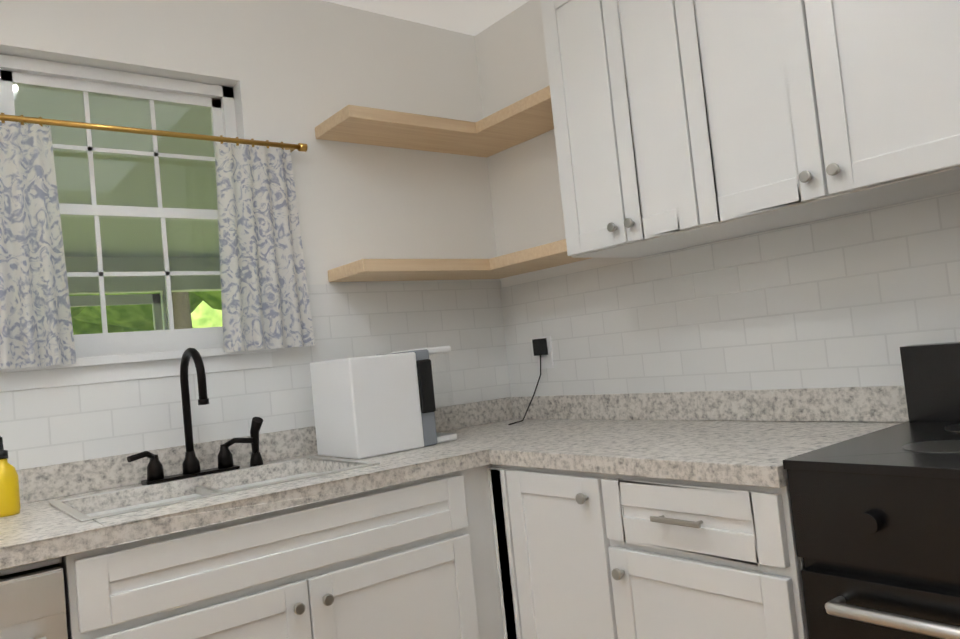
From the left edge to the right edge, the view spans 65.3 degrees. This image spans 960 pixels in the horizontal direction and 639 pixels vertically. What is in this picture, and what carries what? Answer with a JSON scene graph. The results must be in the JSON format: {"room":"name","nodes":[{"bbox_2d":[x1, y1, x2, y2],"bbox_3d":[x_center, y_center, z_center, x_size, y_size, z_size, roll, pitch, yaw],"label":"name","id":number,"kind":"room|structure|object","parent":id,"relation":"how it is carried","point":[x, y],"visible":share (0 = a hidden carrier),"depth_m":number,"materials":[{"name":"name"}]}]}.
{"room":"kitchen","nodes":[
{"label":"kitchen","id":0,"kind":"room"},
{"bbox_2d":[0,0,498,284],"bbox_3d":[-0.839,0.144,2.268,12.300,2.440,0.120,-4,-4,-38],"label":"wall","id":1,"kind":"structure","parent":0,"point":[300,70],"depth_m":2.54,"materials":[{"name":"white paint"}]},
{"bbox_2d":[0,54,276,391],"bbox_3d":[-1.001,-0.282,2.166,0.740,0.910,0.135,-4,-4,-38],"label":"kitchen window","id":2,"kind":"structure","parent":1,"relation":"in","point":[216,100],"depth_m":2.17,"materials":[{"name":"white paint"}]},
{"bbox_2d":[0,113,314,368],"bbox_3d":[-0.931,-0.218,2.115,0.994,0.653,0.076,-4,-4,-38],"label":"cafe curtain","id":3,"kind":"object","parent":1,"relation":"attached to","point":[265,297],"visible":0.98,"depth_m":2.21,"materials":[{"name":"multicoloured fabric"}]},
{"bbox_2d":[323,0,528,35],"bbox_3d":[0.459,-1.349,0.506,12.300,0.100,4.770,-4,-4,-38],"label":"ceiling","id":4,"kind":"structure","parent":0,"point":[472,17],"depth_m":2.75,"materials":[{"name":"white paint"}]},
{"bbox_2d":[475,0,959,287],"bbox_3d":[1.161,-0.086,1.672,0.120,2.440,3.310,-4,-4,-38],"label":"wall","id":5,"kind":"structure","parent":0,"point":[526,198],"depth_m":2.79,"materials":[{"name":"white paint"}]},
{"bbox_2d":[315,85,590,281],"bbox_3d":[-0.027,-0.435,2.454,0.740,0.523,0.692,-4,-4,-38],"label":"open corner shelf","id":6,"kind":"object","parent":5,"relation":"attached to","point":[529,117],"visible":0.73,"depth_m":2.52,"materials":[{"name":"brown wood"}]},
{"bbox_2d":[508,336,553,424],"bbox_3d":[0.166,0.218,2.691,0.192,0.298,0.098,-4,-4,-38],"label":"outlet","id":7,"kind":"object","parent":5,"relation":"attached to","point":[542,349],"visible":0.98,"depth_m":2.72,"materials":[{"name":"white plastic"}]},
{"bbox_2d":[540,0,739,257],"bbox_3d":[0.482,-0.599,2.132,0.321,0.780,0.460,-4,-4,-38],"label":"upper cabinet","id":8,"kind":"object","parent":5,"relation":"attached to","point":[617,129],"depth_m":2.03,"materials":[{"name":"white wood"}]},
{"bbox_2d":[664,0,867,235],"bbox_3d":[0.720,-0.638,1.826,0.321,0.780,0.320,-4,-4,-38],"label":"upper cabinet","id":9,"kind":"object","parent":5,"relation":"attached to","point":[680,124],"depth_m":1.75,"materials":[{"name":"white wood"}]},
{"bbox_2d":[792,0,959,208],"bbox_3d":[0.935,-0.672,1.551,0.321,0.780,0.380,-4,-4,-38],"label":"upper cabinet","id":10,"kind":"object","parent":5,"relation":"attached to","point":[880,79],"depth_m":1.50,"materials":[{"name":"white wood"}]},
{"bbox_3d":[0.712,1.175,0.384,12.300,0.100,4.770,-4,-4,-38],"label":"floor","id":11,"kind":"structure","parent":0,"visible":0},
{"bbox_2d":[0,564,67,638],"bbox_3d":[-1.140,0.929,1.415,0.596,0.847,0.633,-4,-4,-38],"label":"dishwasher","id":12,"kind":"object","parent":11,"relation":"on","point":[32,604],"visible":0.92,"depth_m":1.38,"materials":[{"name":"silver metal"}]},
{"bbox_2d":[12,282,487,638],"bbox_3d":[-0.581,0.599,1.940,0.922,1.458,0.619,-4,-4,-38],"label":"base cabinet","id":13,"kind":"object","parent":11,"relation":"on","point":[201,505],"depth_m":1.90,"materials":[{"name":"white wood"}]},
{"bbox_2d":[0,436,20,516],"bbox_3d":[-1.096,0.358,1.722,0.061,0.182,0.060,-4,-4,-38],"label":"soap bottle","id":14,"kind":"object","parent":13,"relation":"on","point":[9,494],"visible":1,"depth_m":1.71,"materials":[{"name":"yellow plastic"}]},
{"bbox_2d":[126,347,263,486],"bbox_3d":[-0.760,0.253,2.045,0.374,0.356,0.192,-4,-4,-38],"label":"faucet","id":15,"kind":"object","parent":13,"relation":"on","point":[192,474],"depth_m":2.07,"materials":[{"name":"black metal"}]},
{"bbox_2d":[310,346,456,458],"bbox_3d":[-0.285,0.248,2.314,0.375,0.295,0.265,-4,-4,-38],"label":"microwave","id":16,"kind":"object","parent":13,"relation":"on","point":[372,406],"visible":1,"depth_m":2.19,"materials":[{"name":"white plastic"}]},
{"bbox_2d":[460,274,607,638],"bbox_3d":[0.403,0.507,2.081,0.620,1.458,0.417,-4,-4,-38],"label":"base cabinet","id":17,"kind":"object","parent":11,"relation":"on","point":[544,569],"depth_m":2.03,"materials":[{"name":"white wood"}]},
{"bbox_2d":[568,239,779,638],"bbox_3d":[0.667,0.464,1.743,0.620,1.458,0.445,-4,-4,-38],"label":"base cabinet","id":18,"kind":"object","parent":11,"relation":"on","point":[626,478],"depth_m":1.74,"materials":[{"name":"white wood"}]},
{"bbox_2d":[736,192,959,638],"bbox_3d":[1.051,0.402,1.250,0.620,1.458,0.810,-4,-4,-38],"label":"base cabinet","id":19,"kind":"object","parent":11,"relation":"on","point":[830,306],"depth_m":1.84,"materials":[{"name":"white"}]},
{"bbox_2d":[783,342,959,638],"bbox_3d":[1.037,0.572,1.218,0.662,1.075,0.764,-4,-4,-38],"label":"range","id":20,"kind":"object","parent":11,"relation":"on","point":[876,519],"visible":1,"depth_m":1.27,"materials":[{"name":"black metal"}]},
{"label":"outside","id":21,"kind":"structure","parent":0,"visible":0},
{"bbox_3d":[-19.525,4.737,28.988,90.000,0.100,65.470,-4,-4,-38],"label":"lawn","id":22,"kind":"structure","parent":21,"visible":0},
{"bbox_2d":[70,294,87,316],"bbox_3d":[-22.583,-1.968,33.710,13.460,14.332,14.436,-4,-4,-38],"label":"tree","id":23,"kind":"object","parent":22,"relation":"on","point":[78,311],"depth_m":32.12,"materials":[{"name":"green plant"}]},
{"bbox_2d":[13,84,220,329],"bbox_3d":[-2.260,0.503,3.937,11.500,2.470,4.190,-4,-4,-38],"label":"porch","id":24,"kind":"object","parent":22,"relation":"on","point":[110,186],"depth_m":4.00,"materials":[{"name":"painted wood"}]},
{"bbox_2d":[74,292,202,330],"bbox_3d":[-14.321,-3.074,37.321,13.797,15.232,15.084,-4,-4,-38],"label":"tree","id":25,"kind":"object","parent":22,"relation":"on","point":[130,314],"depth_m":35.65,"materials":[{"name":"green plant"}]},
{"bbox_2d":[88,292,191,328],"bbox_3d":[-10.959,-2.927,25.519,10.769,13.149,11.322,-4,-4,-38],"label":"tree","id":26,"kind":"object","parent":22,"relation":"on","point":[182,319],"depth_m":25.05,"materials":[{"name":"green plant"}]},
{"bbox_2d":[72,301,222,334],"bbox_3d":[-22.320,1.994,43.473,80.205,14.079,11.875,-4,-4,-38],"label":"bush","id":27,"kind":"object","parent":22,"relation":"on","point":[206,309],"depth_m":46.25,"materials":[{"name":"green plant"}]},
{"bbox_2d":[193,291,221,309],"bbox_3d":[-7.896,-3.402,31.089,12.119,14.008,11.032,-4,-4,-38],"label":"tree","id":28,"kind":"object","parent":22,"relation":"on","point":[204,297],"depth_m":30.28,"materials":[{"name":"green plant"}]}
]}

